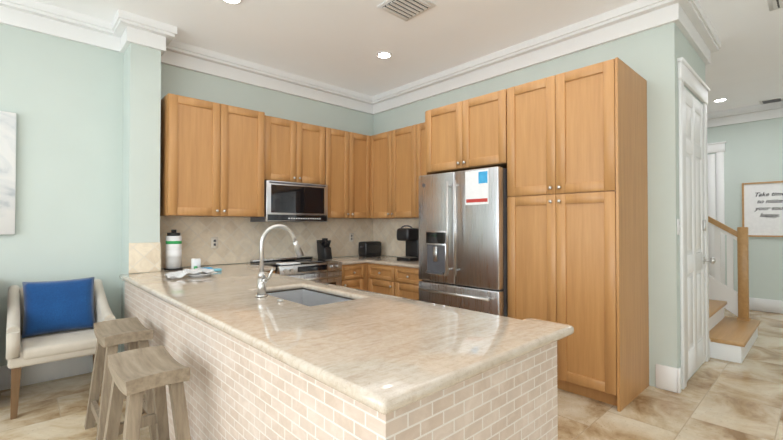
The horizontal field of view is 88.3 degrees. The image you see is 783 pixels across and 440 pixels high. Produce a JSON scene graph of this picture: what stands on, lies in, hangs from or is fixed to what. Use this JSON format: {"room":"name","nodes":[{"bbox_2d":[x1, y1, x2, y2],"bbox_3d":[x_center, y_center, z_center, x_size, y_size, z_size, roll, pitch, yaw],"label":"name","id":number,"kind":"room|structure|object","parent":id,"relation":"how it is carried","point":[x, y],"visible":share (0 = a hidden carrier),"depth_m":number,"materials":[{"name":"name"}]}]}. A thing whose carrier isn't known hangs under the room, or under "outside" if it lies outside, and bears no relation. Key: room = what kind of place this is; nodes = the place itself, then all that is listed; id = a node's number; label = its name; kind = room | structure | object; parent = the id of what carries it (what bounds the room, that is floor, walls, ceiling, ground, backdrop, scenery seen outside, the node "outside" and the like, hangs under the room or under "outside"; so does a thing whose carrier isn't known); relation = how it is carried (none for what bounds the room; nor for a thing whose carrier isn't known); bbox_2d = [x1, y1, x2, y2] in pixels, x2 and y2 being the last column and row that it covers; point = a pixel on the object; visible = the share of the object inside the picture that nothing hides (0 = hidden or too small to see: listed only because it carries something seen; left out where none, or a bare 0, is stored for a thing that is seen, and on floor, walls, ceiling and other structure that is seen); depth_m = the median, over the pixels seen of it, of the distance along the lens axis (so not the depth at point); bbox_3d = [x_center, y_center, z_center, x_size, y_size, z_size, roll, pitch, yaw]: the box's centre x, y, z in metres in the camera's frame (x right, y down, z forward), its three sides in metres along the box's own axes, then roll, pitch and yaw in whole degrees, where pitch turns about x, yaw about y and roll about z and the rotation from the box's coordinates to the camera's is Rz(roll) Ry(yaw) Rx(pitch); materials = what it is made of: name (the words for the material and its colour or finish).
{"room":"kitchen","nodes":[
{"label":"kitchen","id":0,"kind":"room"},
{"bbox_2d":[0,23,372,365],"bbox_3d":[-1.065,-0.188,5.030,11.140,3.050,0.120,1,-1,-43],"label":"wall","id":1,"kind":"structure","parent":0,"point":[61,98],"depth_m":3.43,"materials":[{"name":"paint"}]},
{"bbox_2d":[0,111,15,234],"bbox_3d":[-3.336,-0.367,2.804,1.060,0.950,0.042,1,-1,-43],"label":"picture","id":2,"kind":"object","parent":1,"relation":"attached to","point":[7,166],"visible":0.91,"depth_m":3.12},
{"bbox_2d":[0,355,92,390],"bbox_3d":[-3.727,1.211,2.441,3.440,0.185,0.018,1,-1,-43],"label":"baseboard","id":3,"kind":"structure","parent":1,"relation":"attached to","point":[38,373],"depth_m":3.30,"materials":[{"name":"white wood"}]},
{"bbox_2d":[108,9,135,51],"bbox_3d":[-2.308,-1.633,3.461,0.103,0.225,0.293,1,-1,-43],"label":"crown molding","id":4,"kind":"structure","parent":1,"relation":"attached to","point":[122,31],"depth_m":3.46,"materials":[{"name":"white wood"}]},
{"bbox_2d":[121,43,160,351],"bbox_3d":[-2.257,-0.206,3.635,0.235,3.050,0.300,1,-1,-43],"label":"pilaster","id":5,"kind":"object","parent":1,"relation":"attached to","point":[141,142],"visible":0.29,"depth_m":3.53,"materials":[{"name":"paint"}]},
{"bbox_2d":[152,22,179,63],"bbox_3d":[-2.060,-1.630,3.691,0.104,0.226,0.294,1,-1,-43],"label":"crown molding","id":6,"kind":"structure","parent":1,"relation":"attached to","point":[163,41],"depth_m":3.61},
{"bbox_2d":[0,0,371,113],"bbox_3d":[-2.516,-1.631,3.549,6.475,0.227,0.120,1,-1,-43],"label":"crown molding","id":7,"kind":"structure","parent":1,"relation":"attached to","point":[31,15],"depth_m":4.03,"materials":[{"name":"white wood"}]},
{"bbox_2d":[160,93,266,216],"bbox_3d":[-1.777,-0.581,4.028,0.905,1.090,0.381,1,-1,-43],"label":"upper cabinet","id":8,"kind":"object","parent":1,"relation":"attached to","point":[213,156],"depth_m":3.84,"materials":[{"name":"brown wood"}]},
{"bbox_2d":[129,216,418,273],"bbox_3d":[-0.812,0.215,4.098,2.987,0.497,1.577,1,-1,-43],"label":"backsplash","id":9,"kind":"structure","parent":1,"relation":"attached to","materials":[{"name":"beige tile"}]},
{"bbox_2d":[211,237,217,247],"bbox_3d":[-1.840,0.236,4.198,0.072,0.116,0.007,1,-1,-43],"label":"electrical outlet","id":10,"kind":"object","parent":9,"relation":"attached to","point":[214,242],"visible":1,"depth_m":4.19,"materials":[{"name":"grey plastic"}]},
{"bbox_2d":[349,233,353,241],"bbox_3d":[-0.536,0.232,5.411,0.072,0.116,0.007,1,-1,-43],"label":"electrical outlet","id":11,"kind":"object","parent":9,"relation":"attached to","point":[351,237],"visible":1,"depth_m":5.41,"materials":[{"name":"grey plastic"}]},
{"bbox_2d":[267,116,326,184],"bbox_3d":[-1.174,-0.756,4.612,0.760,0.685,0.350,1,-1,-43],"label":"upper cabinet","id":12,"kind":"object","parent":1,"relation":"attached to","point":[296,151],"depth_m":4.48,"materials":[{"name":"brown wood"}]},
{"bbox_2d":[250,180,327,221],"bbox_3d":[-1.150,-0.194,4.578,0.756,0.431,0.394,1,-1,-43],"label":"microwave","id":13,"kind":"object","parent":12,"relation":"attached to","point":[284,201],"visible":0.96,"depth_m":4.40,"materials":[{"name":"grey metal"}]},
{"bbox_2d":[327,128,370,220],"bbox_3d":[-0.614,-0.557,5.090,0.704,1.070,0.409,1,-1,-43],"label":"upper cabinet","id":14,"kind":"object","parent":1,"relation":"attached to","point":[348,153],"depth_m":4.98,"materials":[{"name":"brown wood"}]},
{"bbox_2d":[372,0,695,114],"bbox_3d":[0.995,-1.620,4.298,0.106,0.228,3.566,1,-1,-43],"label":"crown molding","id":15,"kind":"structure","parent":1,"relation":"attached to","point":[639,16],"depth_m":3.77,"materials":[{"name":"white wood"}]},
{"bbox_2d":[0,308,782,439],"bbox_3d":[2.041,1.344,1.672,11.140,0.100,9.240,1,-1,-43],"label":"floor","id":16,"kind":"structure","parent":0,"point":[717,399],"depth_m":2.80,"materials":[{"name":"tile"}]},
{"bbox_2d":[6,279,115,419],"bbox_3d":[-2.496,0.905,3.045,0.592,0.813,0.700,1,-1,-43],"label":"armchair","id":17,"kind":"object","parent":16,"relation":"on","point":[21,352],"visible":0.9,"depth_m":2.84,"materials":[{"name":"beige fabric"}]},
{"bbox_2d":[22,277,94,337],"bbox_3d":[-2.550,0.659,3.106,0.436,0.394,0.180,1,-1,-43],"label":"pillow","id":18,"kind":"object","parent":17,"relation":"on","point":[56,306],"visible":1,"depth_m":3.06,"materials":[{"name":"blue fabric"}]},
{"bbox_2d":[84,317,156,439],"bbox_3d":[-1.652,0.976,2.475,0.318,0.657,0.498,1,-1,-43],"label":"stool","id":19,"kind":"object","parent":16,"relation":"on","point":[133,333],"visible":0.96,"depth_m":2.39,"materials":[{"name":"beige wood"}]},
{"bbox_2d":[103,345,190,439],"bbox_3d":[-1.116,0.968,1.840,0.318,0.657,0.498,1,-1,-43],"label":"stool","id":20,"kind":"object","parent":16,"relation":"on","point":[136,374],"visible":1,"depth_m":1.78,"materials":[{"name":"beige wood"}]},
{"bbox_2d":[139,293,222,439],"bbox_3d":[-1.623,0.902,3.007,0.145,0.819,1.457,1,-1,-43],"label":"kitchen island","id":21,"kind":"object","parent":16,"relation":"on","point":[195,346],"depth_m":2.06,"materials":[{"name":"beige brick"}]},
{"bbox_2d":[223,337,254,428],"bbox_3d":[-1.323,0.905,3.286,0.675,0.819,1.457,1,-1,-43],"label":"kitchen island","id":22,"kind":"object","parent":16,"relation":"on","point":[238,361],"depth_m":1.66,"materials":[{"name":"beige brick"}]},
{"bbox_2d":[250,256,341,285],"bbox_3d":[-1.034,0.884,4.439,0.756,0.890,0.737,1,-1,-43],"label":"range","id":23,"kind":"object","parent":16,"relation":"on","point":[318,270],"visible":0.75,"depth_m":4.30,"materials":[{"name":"silver metal"}]},
{"bbox_2d":[340,265,366,280],"bbox_3d":[-0.635,0.926,4.895,0.436,0.818,0.639,1,-1,-43],"label":"base cabinet","id":24,"kind":"object","parent":16,"relation":"on","point":[359,274],"depth_m":4.67,"materials":[{"name":"brown wood"}]},
{"bbox_2d":[367,269,420,288],"bbox_3d":[0.249,0.923,4.672,0.639,0.818,0.975,1,-1,-43],"label":"base cabinet","id":25,"kind":"object","parent":16,"relation":"on","point":[412,280],"depth_m":4.43,"materials":[{"name":"brown wood"}]},
{"bbox_2d":[312,253,418,272],"bbox_3d":[-0.098,0.493,4.760,1.035,0.040,1.577,1,-1,-43],"label":"countertop","id":26,"kind":"structure","parent":25,"relation":"on","point":[384,264],"depth_m":4.63,"materials":[{"name":"beige stone"}]},
{"bbox_2d":[317,238,331,259],"bbox_3d":[-0.821,0.347,4.937,0.100,0.255,0.200,1,-1,-43],"label":"knife block","id":27,"kind":"object","parent":26,"relation":"on","point":[324,249],"visible":1,"depth_m":4.89,"materials":[{"name":"black plastic"}]},
{"bbox_2d":[358,241,380,256],"bbox_3d":[-0.287,0.381,5.323,0.292,0.196,0.172,1,-1,-43],"label":"toaster","id":28,"kind":"object","parent":26,"relation":"on","point":[369,248],"visible":1,"depth_m":5.25,"materials":[{"name":"black plastic"}]},
{"bbox_2d":[397,225,418,260],"bbox_3d":[0.227,0.266,4.752,0.300,0.413,0.220,1,-1,-43],"label":"coffee maker","id":29,"kind":"object","parent":26,"relation":"on","point":[410,236],"visible":0.88,"depth_m":4.68,"materials":[{"name":"black plastic"}]},
{"bbox_2d":[255,353,534,439],"bbox_3d":[-0.001,0.886,1.759,0.820,0.819,0.860,1,-1,-43],"label":"base cabinet","id":30,"kind":"object","parent":16,"relation":"on","point":[500,405],"depth_m":1.29,"materials":[{"name":"beige brick"}]},
{"bbox_2d":[119,261,594,420],"bbox_3d":[-0.795,0.467,2.704,1.258,0.040,3.637,1,-1,-43],"label":"countertop","id":31,"kind":"structure","parent":30,"relation":"on","point":[384,350],"depth_m":1.60,"materials":[{"name":"beige stone"}]},
{"bbox_2d":[164,230,182,269],"bbox_3d":[-2.034,0.275,3.768,0.156,0.370,0.156,1,-1,-43],"label":"water bottle","id":32,"kind":"object","parent":31,"relation":"on","point":[173,256],"visible":1,"depth_m":3.71,"materials":[{"name":"white plastic"}]},
{"bbox_2d":[164,268,216,277],"bbox_3d":[-1.605,0.425,3.239,0.390,0.056,0.275,1,-1,-43],"label":"towel","id":33,"kind":"object","parent":31,"relation":"on","point":[199,272],"visible":1,"depth_m":3.21,"materials":[{"name":"fabric"}]},
{"bbox_2d":[191,258,221,270],"bbox_3d":[-1.661,0.403,3.618,0.205,0.110,0.195,1,-1,-43],"label":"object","id":34,"kind":"object","parent":31,"relation":"on","point":[196,263],"visible":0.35,"depth_m":3.62,"materials":[{"name":"white paper"}]},
{"bbox_2d":[255,225,306,300],"bbox_3d":[-0.594,0.233,2.339,0.305,0.417,0.260,1,-1,-43],"label":"faucet","id":35,"kind":"object","parent":31,"relation":"on","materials":[{"name":"silver metal"}]},
{"bbox_2d":[267,289,346,304],"bbox_3d":[-0.522,0.590,2.460,0.404,0.235,0.754,1,-1,-43],"label":"sink","id":36,"kind":"object","parent":31,"relation":"in","point":[312,296],"depth_m":2.76,"materials":[{"name":"grey metal"}]},
{"bbox_2d":[418,166,507,316],"bbox_3d":[0.826,0.442,3.887,0.817,1.760,0.908,1,-1,-43],"label":"fridge","id":37,"kind":"object","parent":16,"relation":"on","point":[462,239],"visible":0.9,"depth_m":3.57,"materials":[{"name":"grey metal"}]},
{"bbox_2d":[503,57,648,411],"bbox_3d":[1.508,0.100,3.306,0.671,2.430,0.862,1,-1,-43],"label":"tall cabinet","id":38,"kind":"object","parent":16,"relation":"on","point":[577,175],"depth_m":2.99,"materials":[{"name":"brown wood"}]},
{"bbox_2d":[708,216,760,362],"bbox_3d":[3.138,0.258,4.788,1.347,2.152,1.717,1,-1,-43],"label":"stair","id":39,"kind":"structure","parent":16,"relation":"on","point":[732,339],"depth_m":4.60,"materials":[{"name":"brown wood"}]},
{"bbox_2d":[371,124,418,220],"bbox_3d":[0.126,-0.559,4.992,0.409,1.070,0.905,1,-1,-43],"label":"upper cabinet","id":40,"kind":"object","parent":0,"relation":"attached to","point":[394,153],"depth_m":4.87,"materials":[{"name":"brown wood"}]},
{"bbox_2d":[34,0,782,112],"bbox_3d":[2.041,-1.806,1.712,11.140,0.100,9.240,1,-1,-43],"label":"ceiling","id":41,"kind":"structure","parent":0,"point":[340,43],"depth_m":3.74,"materials":[{"name":"white paint"}]},
{"bbox_2d":[222,0,242,4],"bbox_3d":[-1.254,-1.732,3.153,0.169,0.011,0.169,-1,-1,41],"label":"recessed light","id":42,"kind":"object","parent":41,"relation":"in","point":[235,2],"depth_m":3.19,"materials":[{"name":"white"}]},
{"bbox_2d":[376,51,391,58],"bbox_3d":[-0.077,-1.718,4.208,0.169,0.011,0.169,-1,-1,41],"label":"recessed light","id":43,"kind":"object","parent":41,"relation":"in","point":[384,55],"depth_m":4.20,"materials":[{"name":"white"}]},
{"bbox_2d":[377,0,435,20],"bbox_3d":[0.122,-1.726,3.259,0.340,0.020,0.340,1,-1,-43],"label":"ceiling vent","id":44,"kind":"object","parent":41,"relation":"in","point":[406,10],"visible":1,"depth_m":3.26,"materials":[{"name":"grey plastic"}]},
{"bbox_2d":[676,0,719,63],"bbox_3d":[2.643,-1.631,3.469,1.140,0.228,0.106,1,-1,-43],"label":"crown molding","id":45,"kind":"structure","parent":41,"relation":"attached to","point":[700,33],"depth_m":3.51,"materials":[{"name":"white wood"}]},
{"bbox_2d":[713,98,727,101],"bbox_3d":[4.662,-1.699,5.721,0.169,0.011,0.169,-1,-1,38],"label":"recessed light","id":46,"kind":"object","parent":41,"relation":"in","point":[720,99],"depth_m":5.71,"materials":[{"name":"white"}]},
{"bbox_2d":[759,97,782,104],"bbox_3d":[5.420,-1.698,5.750,0.250,0.012,0.250,1,-1,-43],"label":"ceiling vent","id":47,"kind":"object","parent":41,"relation":"in","point":[773,100],"visible":1,"depth_m":5.72,"materials":[{"name":"grey plastic"}]},
{"bbox_2d":[767,0,782,10],"bbox_3d":[3.118,-1.728,3.123,0.300,0.020,0.300,1,-1,-43],"label":"ceiling vent","id":48,"kind":"object","parent":41,"relation":"in","point":[774,4],"visible":0.97,"depth_m":3.23,"materials":[{"name":"grey plastic"}]},
{"bbox_2d":[415,123,426,220],"bbox_3d":[0.520,-0.564,4.611,0.351,1.070,0.488,1,-1,-43],"label":"upper cabinet","id":49,"kind":"object","parent":0,"relation":"attached to","point":[421,173],"depth_m":4.57,"materials":[{"name":"brown wood"}]},
{"bbox_2d":[423,89,506,174],"bbox_3d":[0.900,-0.792,3.971,0.671,0.630,0.920,1,-1,-43],"label":"upper cabinet","id":50,"kind":"object","parent":0,"relation":"attached to","point":[469,134],"depth_m":3.70,"materials":[{"name":"brown wood"}]},
{"bbox_2d":[373,22,704,386],"bbox_3d":[1.392,-0.191,4.797,1.180,3.050,3.570,1,-1,-43],"label":"wall block","id":51,"kind":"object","parent":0,"point":[650,56],"visible":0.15,"depth_m":3.19,"materials":[{"name":"paint"}]},
{"bbox_2d":[677,219,679,234],"bbox_3d":[2.219,0.052,3.116,0.070,0.120,0.011,1,-1,-43],"label":"switch plate","id":52,"kind":"object","parent":51,"relation":"attached to","point":[678,226],"visible":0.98,"depth_m":3.11,"materials":[{"name":"white plastic"}]},
{"bbox_2d":[677,57,715,388],"bbox_3d":[2.648,0.029,3.474,1.080,2.575,0.122,1,-1,-43],"label":"door","id":53,"kind":"structure","parent":51,"relation":"attached to","point":[695,260],"depth_m":3.46,"materials":[{"name":"white wood"}]},
{"bbox_2d":[707,117,782,300],"bbox_3d":[6.075,-0.183,5.445,0.120,3.050,9.000,1,-1,-43],"label":"wall","id":54,"kind":"structure","parent":0,"point":[753,152],"depth_m":6.04,"materials":[{"name":"paint"}]},
{"bbox_2d":[707,141,725,299],"bbox_3d":[4.840,0.070,6.656,0.046,2.575,1.080,1,-1,-43],"label":"door frame","id":55,"kind":"structure","parent":54,"relation":"attached to","point":[716,205],"depth_m":6.36,"materials":[{"name":"white wood"}]},
{"bbox_2d":[707,101,782,127],"bbox_3d":[5.920,-1.604,5.483,0.138,0.231,8.979,1,-1,-43],"label":"crown molding","id":56,"kind":"structure","parent":54,"relation":"attached to","point":[758,112],"depth_m":6.08,"materials":[{"name":"white wood"}]},
{"bbox_2d":[742,181,782,236],"bbox_3d":[5.533,-0.157,5.911,0.030,0.810,0.600,1,-1,-43],"label":"sign frame","id":57,"kind":"object","parent":54,"relation":"attached to","point":[762,209],"visible":1,"depth_m":5.96,"materials":[{"name":"white paper"}]},
{"bbox_2d":[749,297,782,313],"bbox_3d":[7.138,1.234,4.183,0.018,0.185,5.670,1,-1,-43],"label":"baseboard","id":58,"kind":"structure","parent":54,"relation":"attached to","point":[757,304],"depth_m":5.92,"materials":[{"name":"white wood"}]}
]}

